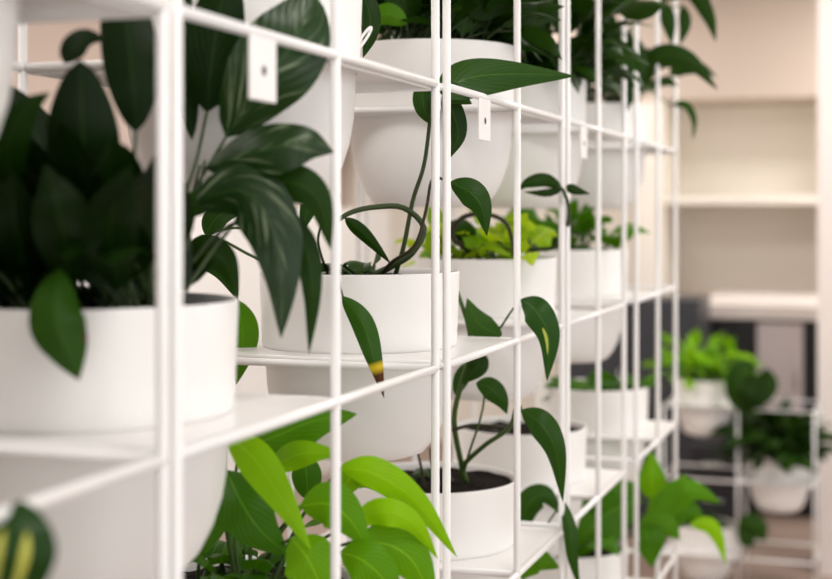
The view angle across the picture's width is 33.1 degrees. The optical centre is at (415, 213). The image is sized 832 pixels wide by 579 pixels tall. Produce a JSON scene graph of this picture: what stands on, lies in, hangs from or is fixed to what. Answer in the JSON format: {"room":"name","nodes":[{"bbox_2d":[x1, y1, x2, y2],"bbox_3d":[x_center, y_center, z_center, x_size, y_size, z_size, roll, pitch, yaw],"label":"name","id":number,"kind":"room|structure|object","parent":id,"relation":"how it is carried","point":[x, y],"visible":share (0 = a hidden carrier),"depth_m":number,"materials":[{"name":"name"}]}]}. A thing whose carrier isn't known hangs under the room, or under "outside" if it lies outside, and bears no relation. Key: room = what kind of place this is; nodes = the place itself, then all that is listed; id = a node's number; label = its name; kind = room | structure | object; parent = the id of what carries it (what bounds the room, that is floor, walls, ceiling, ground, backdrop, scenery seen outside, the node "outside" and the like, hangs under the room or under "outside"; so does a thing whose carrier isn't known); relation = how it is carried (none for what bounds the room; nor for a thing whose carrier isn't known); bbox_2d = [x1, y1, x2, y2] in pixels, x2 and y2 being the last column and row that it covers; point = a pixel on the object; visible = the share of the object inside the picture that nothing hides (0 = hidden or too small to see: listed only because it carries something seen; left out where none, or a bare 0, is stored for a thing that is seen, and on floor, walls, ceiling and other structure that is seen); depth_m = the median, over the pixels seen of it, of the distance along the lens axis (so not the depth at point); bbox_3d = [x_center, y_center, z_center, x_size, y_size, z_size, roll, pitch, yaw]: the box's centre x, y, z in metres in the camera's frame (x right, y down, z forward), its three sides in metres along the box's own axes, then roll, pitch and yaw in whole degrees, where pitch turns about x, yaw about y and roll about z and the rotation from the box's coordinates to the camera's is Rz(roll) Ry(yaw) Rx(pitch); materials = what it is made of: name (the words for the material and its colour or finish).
{"room":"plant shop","nodes":[
{"label":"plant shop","id":0,"kind":"room"},
{"bbox_2d":[0,292,237,578],"bbox_3d":[-0.319,0.216,1.355,0.292,0.266,0.292,0,0,19],"label":"pot","id":1,"kind":"object","parent":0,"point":[109,532],"depth_m":1.23,"materials":[{"name":"white ceramic"}]},
{"bbox_2d":[12,20,348,207],"bbox_3d":[-2.757,0.050,5.224,0.200,3.500,13.500,0,0,19],"label":"wall","id":2,"kind":"structure","parent":0,"point":[44,40],"depth_m":7.39,"materials":[{"name":"beige paint"}]},
{"bbox_2d":[184,555,349,578],"bbox_3d":[-0.209,0.575,1.674,0.292,0.266,0.292,0,0,19],"label":"pot","id":3,"kind":"object","parent":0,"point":[190,571],"depth_m":1.74,"materials":[{"name":"white ceramic"}]},
{"bbox_2d":[259,267,458,461],"bbox_3d":[-0.082,0.216,2.046,0.292,0.266,0.292,0,0,19],"label":"pot","id":4,"kind":"object","parent":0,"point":[396,425],"depth_m":1.93,"materials":[{"name":"white ceramic"}]},
{"bbox_2d":[219,440,831,578],"bbox_3d":[0.838,1.850,3.994,7.800,0.100,13.500,0,0,19],"label":"floor","id":5,"kind":"structure","parent":0,"point":[781,528],"depth_m":7.45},
{"bbox_2d":[0,0,168,578],"bbox_3d":[-0.487,0.590,0.862,0.391,2.420,0.667,0,0,19],"label":"frame","id":6,"kind":"object","parent":5,"relation":"on","point":[29,10],"visible":0.89,"depth_m":1.11,"materials":[{"name":"white metal"}]},
{"bbox_2d":[0,0,18,126],"bbox_3d":[-0.431,-0.223,1.005,0.304,0.421,0.322,0,0,19],"label":"pot","id":7,"kind":"object","parent":6,"relation":"on","point":[8,8],"visible":1,"depth_m":1.02,"materials":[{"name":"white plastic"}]},
{"bbox_2d":[0,500,56,578],"bbox_3d":[-0.435,0.448,1.009,0.306,0.520,0.344,0,0,-22],"label":"variegated plant","id":8,"kind":"object","parent":6,"relation":"on","point":[28,547],"visible":1,"depth_m":0.90,"materials":[{"name":"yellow plant"}]},
{"bbox_2d":[18,0,153,21],"bbox_3d":[-0.433,-0.164,1.022,0.370,0.012,0.310,0,0,19],"label":"shelf","id":9,"kind":"object","parent":6,"relation":"attached to","point":[29,10],"depth_m":1.12,"materials":[{"name":"white metal"}]},
{"bbox_2d":[189,214,236,470],"bbox_3d":[-1.498,0.880,7.829,0.486,1.840,1.345,0,0,19],"label":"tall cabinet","id":10,"kind":"object","parent":5,"relation":"on","point":[209,284],"visible":0.02,"depth_m":8.09,"materials":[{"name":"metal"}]},
{"bbox_2d":[0,0,438,578],"bbox_3d":[-0.265,0.590,1.513,0.391,2.420,0.686,0,0,19],"label":"frame","id":11,"kind":"object","parent":5,"relation":"on","point":[251,415],"visible":0.59,"depth_m":1.44,"materials":[{"name":"white metal"}]},
{"bbox_2d":[0,394,328,460],"bbox_3d":[-0.319,0.197,1.355,0.370,0.012,0.332,0,0,19],"label":"shelf","id":12,"kind":"object","parent":11,"relation":"attached to","point":[251,415],"depth_m":1.22,"materials":[{"name":"white metal"}]},
{"bbox_2d":[0,0,333,578],"bbox_3d":[-0.369,0.032,1.363,0.441,0.632,0.470,0,0,32],"label":"potted plant","id":13,"kind":"object","parent":11,"relation":"on","point":[77,203],"visible":0.91,"depth_m":1.25,"materials":[{"name":"plant"}]},
{"bbox_2d":[29,60,430,91],"bbox_3d":[-0.209,-0.164,1.674,0.370,0.012,0.324,0,0,19],"label":"shelf","id":14,"kind":"object","parent":11,"relation":"attached to","point":[371,75],"depth_m":1.61,"materials":[{"name":"white metal"}]},
{"bbox_2d":[127,0,380,203],"bbox_3d":[-0.200,-0.211,1.685,0.291,0.399,0.337,0,0,41],"label":"trailing plant","id":15,"kind":"object","parent":11,"relation":"on","point":[312,110],"visible":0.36,"depth_m":1.59,"materials":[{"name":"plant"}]},
{"bbox_2d":[182,409,456,578],"bbox_3d":[-0.180,0.464,1.651,0.323,0.489,0.365,0,0,-42],"label":"philodendron","id":16,"kind":"object","parent":11,"relation":"on","point":[398,541],"visible":0.86,"depth_m":1.58,"materials":[{"name":"plant"}]},
{"bbox_2d":[237,208,323,473],"bbox_3d":[-1.061,0.880,9.106,0.486,1.840,1.345,0,0,19],"label":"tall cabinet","id":17,"kind":"object","parent":5,"relation":"on","point":[253,380],"visible":0.06,"depth_m":8.58,"materials":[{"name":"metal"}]},
{"bbox_2d":[321,208,389,473],"bbox_3d":[-0.624,0.880,10.384,0.486,1.840,1.345,0,0,19],"label":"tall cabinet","id":18,"kind":"object","parent":5,"relation":"on","point":[379,219],"visible":0.16,"depth_m":10.37,"materials":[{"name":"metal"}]},
{"bbox_2d":[182,0,564,578],"bbox_3d":[-0.033,0.590,2.190,0.391,2.420,0.673,0,0,19],"label":"frame","id":19,"kind":"object","parent":5,"relation":"on","point":[530,543],"visible":0.5,"depth_m":2.15,"materials":[{"name":"white metal"}]},
{"bbox_2d":[237,337,512,369],"bbox_3d":[-0.082,0.197,2.046,0.370,0.012,0.348,0,0,19],"label":"shelf","id":20,"kind":"object","parent":19,"relation":"attached to","point":[467,349],"depth_m":1.90,"materials":[{"name":"white metal"}]},
{"bbox_2d":[194,58,573,461],"bbox_3d":[-0.055,0.064,1.971,0.415,0.570,0.420,0,0,32],"label":"pothos","id":21,"kind":"object","parent":19,"relation":"on","point":[386,309],"visible":0.66,"depth_m":1.94,"materials":[{"name":"ceramic"}]},
{"bbox_2d":[324,527,557,577],"bbox_3d":[0.025,0.556,2.359,0.370,0.012,0.294,0,0,19],"label":"shelf","id":22,"kind":"object","parent":19,"relation":"attached to","point":[535,541],"depth_m":2.23,"materials":[{"name":"white metal"}]},
{"bbox_2d":[346,292,565,578],"bbox_3d":[0.076,0.412,2.330,0.407,0.592,0.312,0,0,19],"label":"potted plant","id":23,"kind":"object","parent":19,"relation":"on","point":[482,496],"visible":0.64,"depth_m":2.24,"materials":[{"name":"ceramic"}]},
{"bbox_2d":[346,461,513,578],"bbox_3d":[0.025,0.575,2.359,0.292,0.266,0.292,0,0,19],"label":"pot","id":24,"kind":"object","parent":23,"relation":"on","point":[482,496],"depth_m":2.26,"materials":[{"name":"white ceramic"}]},
{"bbox_2d":[354,110,557,124],"bbox_3d":[0.025,-0.164,2.359,0.370,0.012,0.294,0,0,19],"label":"shelf","id":25,"kind":"object","parent":19,"relation":"attached to","point":[523,116],"depth_m":2.23,"materials":[{"name":"white metal"}]},
{"bbox_2d":[350,0,563,206],"bbox_3d":[0.071,-0.264,2.365,0.397,0.505,0.563,0,0,19],"label":"leafy houseplant","id":26,"kind":"object","parent":19,"relation":"on","point":[387,150],"visible":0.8,"depth_m":2.26,"materials":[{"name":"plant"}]},
{"bbox_2d":[364,0,625,578],"bbox_3d":[0.177,0.590,2.804,0.391,2.420,0.561,0,0,19],"label":"frame","id":27,"kind":"object","parent":5,"relation":"on","point":[597,482],"visible":0.38,"depth_m":2.74,"materials":[{"name":"white metal"}]},
{"bbox_2d":[394,173,588,401],"bbox_3d":[0.126,0.139,2.620,0.323,0.420,0.432,0,0,-4],"label":"potted plant","id":28,"kind":"object","parent":27,"relation":"on","point":[486,278],"visible":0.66,"depth_m":2.56,"materials":[{"name":"ceramic"}]},
{"bbox_2d":[415,255,556,401],"bbox_3d":[0.133,0.216,2.674,0.270,0.266,0.270,0,0,19],"label":"pot","id":29,"kind":"object","parent":28,"relation":"on","point":[487,281],"depth_m":2.56,"materials":[{"name":"white ceramic"}]},
{"bbox_2d":[376,0,667,208],"bbox_3d":[0.235,-0.284,2.894,0.600,0.545,0.602,0,0,19],"label":"trailing plant","id":30,"kind":"object","parent":27,"relation":"on","point":[539,153],"visible":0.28,"depth_m":2.83,"materials":[{"name":"green plant"}]},
{"bbox_2d":[457,416,586,556],"bbox_3d":[0.222,0.575,2.934,0.270,0.266,0.270,0,0,19],"label":"plant pot","id":31,"kind":"object","parent":27,"relation":"on","point":[536,468],"visible":0.27,"depth_m":2.83,"materials":[{"name":"ceramic"}]},
{"bbox_2d":[455,461,620,499],"bbox_3d":[0.222,0.556,2.934,0.370,0.012,0.266,0,0,19],"label":"shelf","id":32,"kind":"object","parent":27,"relation":"attached to","point":[586,489],"depth_m":2.84,"materials":[{"name":"white metal"}]},
{"bbox_2d":[493,311,593,323],"bbox_3d":[0.133,0.197,2.674,0.370,0.012,0.266,0,0,19],"label":"shelf","id":33,"kind":"object","parent":27,"relation":"attached to","point":[572,317],"depth_m":2.58,"materials":[{"name":"white metal"}]},
{"bbox_2d":[521,484,578,578],"bbox_3d":[0.158,0.776,2.664,0.323,0.558,0.454,0,0,9],"label":"leaf plant","id":34,"kind":"object","parent":27,"relation":"on","point":[533,497],"visible":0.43,"depth_m":2.50,"materials":[{"name":"plant"}]},
{"bbox_2d":[512,132,620,140],"bbox_3d":[0.222,-0.164,2.934,0.370,0.012,0.266,0,0,19],"label":"shelf","id":35,"kind":"object","parent":27,"relation":"attached to","point":[591,136],"depth_m":2.80,"materials":[{"name":"white metal"}]},
{"bbox_2d":[472,0,677,578],"bbox_3d":[0.411,0.590,3.487,0.391,2.420,0.606,0,0,19],"label":"frame","id":36,"kind":"object","parent":5,"relation":"on","point":[655,431],"visible":0.29,"depth_m":3.42,"materials":[{"name":"white metal"}]},
{"bbox_2d":[503,199,650,362],"bbox_3d":[0.359,0.157,3.325,0.345,0.384,0.349,0,0,19],"label":"leafy plant","id":37,"kind":"object","parent":36,"relation":"on","point":[582,256],"visible":0.46,"depth_m":3.25,"materials":[{"name":"green plant"}]},
{"bbox_2d":[539,371,668,482],"bbox_3d":[0.483,0.558,3.627,0.329,0.301,0.292,0,0,19],"label":"plant","id":38,"kind":"object","parent":36,"relation":"on","point":[582,390],"visible":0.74,"depth_m":3.52,"materials":[{"name":"green plant"}]},
{"bbox_2d":[570,292,654,303],"bbox_3d":[0.364,0.197,3.349,0.370,0.012,0.292,0,0,19],"label":"shelf","id":39,"kind":"object","parent":36,"relation":"attached to","point":[631,297],"depth_m":3.18,"materials":[{"name":"white metal"}]},
{"bbox_2d":[525,451,725,578],"bbox_3d":[0.435,0.811,3.277,0.544,0.489,0.423,0,0,19],"label":"leaf plant","id":40,"kind":"object","parent":36,"relation":"on","point":[672,504],"visible":0.56,"depth_m":3.28,"materials":[{"name":"plant"}]},
{"bbox_2d":[586,421,672,442],"bbox_3d":[0.460,0.556,3.630,0.370,0.012,0.284,0,0,19],"label":"shelf","id":41,"kind":"object","parent":36,"relation":"attached to","point":[650,434],"depth_m":3.48,"materials":[{"name":"white metal"}]},
{"bbox_2d":[587,149,672,154],"bbox_3d":[0.460,-0.164,3.630,0.370,0.012,0.284,0,0,19],"label":"shelf","id":42,"kind":"object","parent":36,"relation":"attached to","point":[647,151],"depth_m":3.55,"materials":[{"name":"white metal"}]},
{"bbox_2d":[570,0,717,209],"bbox_3d":[0.468,-0.291,3.585,0.561,0.559,0.625,0,0,-39],"label":"plant","id":43,"kind":"object","parent":36,"relation":"on","point":[681,61],"visible":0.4,"depth_m":3.50,"materials":[{"name":"green plant"}]},
{"bbox_2d":[570,295,709,531],"bbox_3d":[1.273,1.140,8.130,0.797,1.319,0.491,0,0,19],"label":"storage cabinet","id":44,"kind":"object","parent":5,"relation":"on","point":[693,311],"visible":0.26,"depth_m":7.87,"materials":[{"name":"grey laminate"}]},
{"bbox_2d":[690,435,744,565],"bbox_3d":[1.591,1.496,7.376,0.238,0.607,0.453,0,0,19],"label":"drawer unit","id":45,"kind":"object","parent":5,"relation":"on","point":[701,447],"visible":0.33,"depth_m":7.18,"materials":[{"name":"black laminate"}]},
{"bbox_2d":[662,397,819,578],"bbox_3d":[1.549,1.348,6.657,0.697,0.903,0.391,0,0,19],"label":"frame","id":46,"kind":"object","parent":5,"relation":"on","point":[745,478],"visible":0.56,"depth_m":6.51,"materials":[{"name":"white metal"}]},
{"bbox_2d":[665,398,733,409],"bbox_3d":[1.387,0.903,6.712,0.334,0.012,0.370,0,0,19],"label":"shelf","id":47,"kind":"object","parent":46,"relation":"attached to","point":[669,403],"depth_m":6.55,"materials":[{"name":"white metal"}]},
{"bbox_2d":[665,539,741,559],"bbox_3d":[1.387,1.595,6.712,0.334,0.012,0.370,0,0,19],"label":"shelf","id":48,"kind":"object","parent":46,"relation":"attached to","point":[730,554],"depth_m":6.56,"materials":[{"name":"white metal"}]},
{"bbox_2d":[641,329,779,436],"bbox_3d":[1.393,0.795,6.701,0.612,0.520,0.580,0,0,2],"label":"potted plant","id":49,"kind":"object","parent":46,"relation":"on","point":[704,381],"visible":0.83,"depth_m":6.62,"materials":[{"name":"green plant"}]},
{"bbox_2d":[678,376,733,436],"bbox_3d":[1.387,0.922,6.712,0.283,0.266,0.283,0,0,19],"label":"pot","id":50,"kind":"object","parent":49,"relation":"on","point":[710,390],"depth_m":6.60,"materials":[{"name":"white ceramic"}]},
{"bbox_2d":[678,511,767,578],"bbox_3d":[1.411,1.556,6.592,0.283,0.380,0.528,0,0,-11],"label":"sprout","id":51,"kind":"object","parent":46,"relation":"on","point":[750,526],"visible":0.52,"depth_m":6.59,"materials":[{"name":"ceramic"}]},
{"bbox_2d":[678,517,735,578],"bbox_3d":[1.387,1.613,6.712,0.283,0.266,0.283,0,0,19],"label":"pot","id":52,"kind":"object","parent":51,"relation":"on","point":[693,567],"depth_m":6.60,"materials":[{"name":"white ceramic"}]},
{"bbox_2d":[708,359,831,512],"bbox_3d":[1.717,1.030,6.567,0.730,0.728,0.674,0,0,42],"label":"potted plant","id":53,"kind":"object","parent":46,"relation":"on","point":[781,449],"visible":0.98,"depth_m":6.48,"materials":[{"name":"green plant"}]},
{"bbox_2d":[739,467,817,487],"bbox_3d":[1.712,1.242,6.601,0.334,0.012,0.370,0,0,19],"label":"shelf","id":54,"kind":"object","parent":46,"relation":"attached to","point":[744,478],"depth_m":6.46,"materials":[{"name":"white metal"}]},
{"bbox_2d":[710,292,816,517],"bbox_3d":[2.252,1.158,8.699,0.910,1.284,0.780,0,0,19],"label":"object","id":55,"kind":"structure","parent":5,"relation":"on","point":[779,330],"depth_m":8.35,"materials":[{"name":"stone"}]},
{"bbox_2d":[710,297,816,320],"bbox_3d":[2.252,0.588,8.699,0.910,0.084,0.780,0,0,19],"label":"countertop","id":56,"kind":"structure","parent":55,"relation":"on","point":[720,307],"depth_m":8.39,"materials":[{"name":"stone"}]},
{"bbox_2d":[711,292,816,298],"bbox_3d":[2.374,0.531,9.054,0.910,0.030,0.030,0,0,19],"label":"backsplash","id":57,"kind":"structure","parent":55,"relation":"on","point":[727,295],"depth_m":9.08,"materials":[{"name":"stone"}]},
{"bbox_2d":[349,104,812,440],"bbox_3d":[2.991,0.050,10.286,7.400,3.500,0.200,0,0,19],"label":"wall","id":58,"kind":"structure","parent":0,"point":[398,218],"depth_m":11.01,"materials":[{"name":"beige paint"}]},
{"bbox_2d":[639,101,816,294],"bbox_3d":[2.417,-0.108,9.990,1.547,1.376,0.710,0,0,19],"label":"wall shelving","id":59,"kind":"object","parent":58,"relation":"attached to","point":[747,175],"visible":0.92,"depth_m":10.29,"materials":[{"name":"beige paint"}]},
{"bbox_2d":[361,0,816,106],"bbox_3d":[1.803,-1.251,10.216,5.157,0.898,0.700,0,0,19],"label":"wall","id":60,"kind":"structure","parent":0,"point":[763,52],"depth_m":9.69,"materials":[{"name":"paint"}]},
{"bbox_2d":[817,0,831,575],"bbox_3d":[2.326,0.050,7.078,0.550,3.500,0.400,0,0,19],"label":"wall pillar","id":61,"kind":"structure","parent":0,"point":[824,7],"depth_m":6.96,"materials":[{"name":"paint"}]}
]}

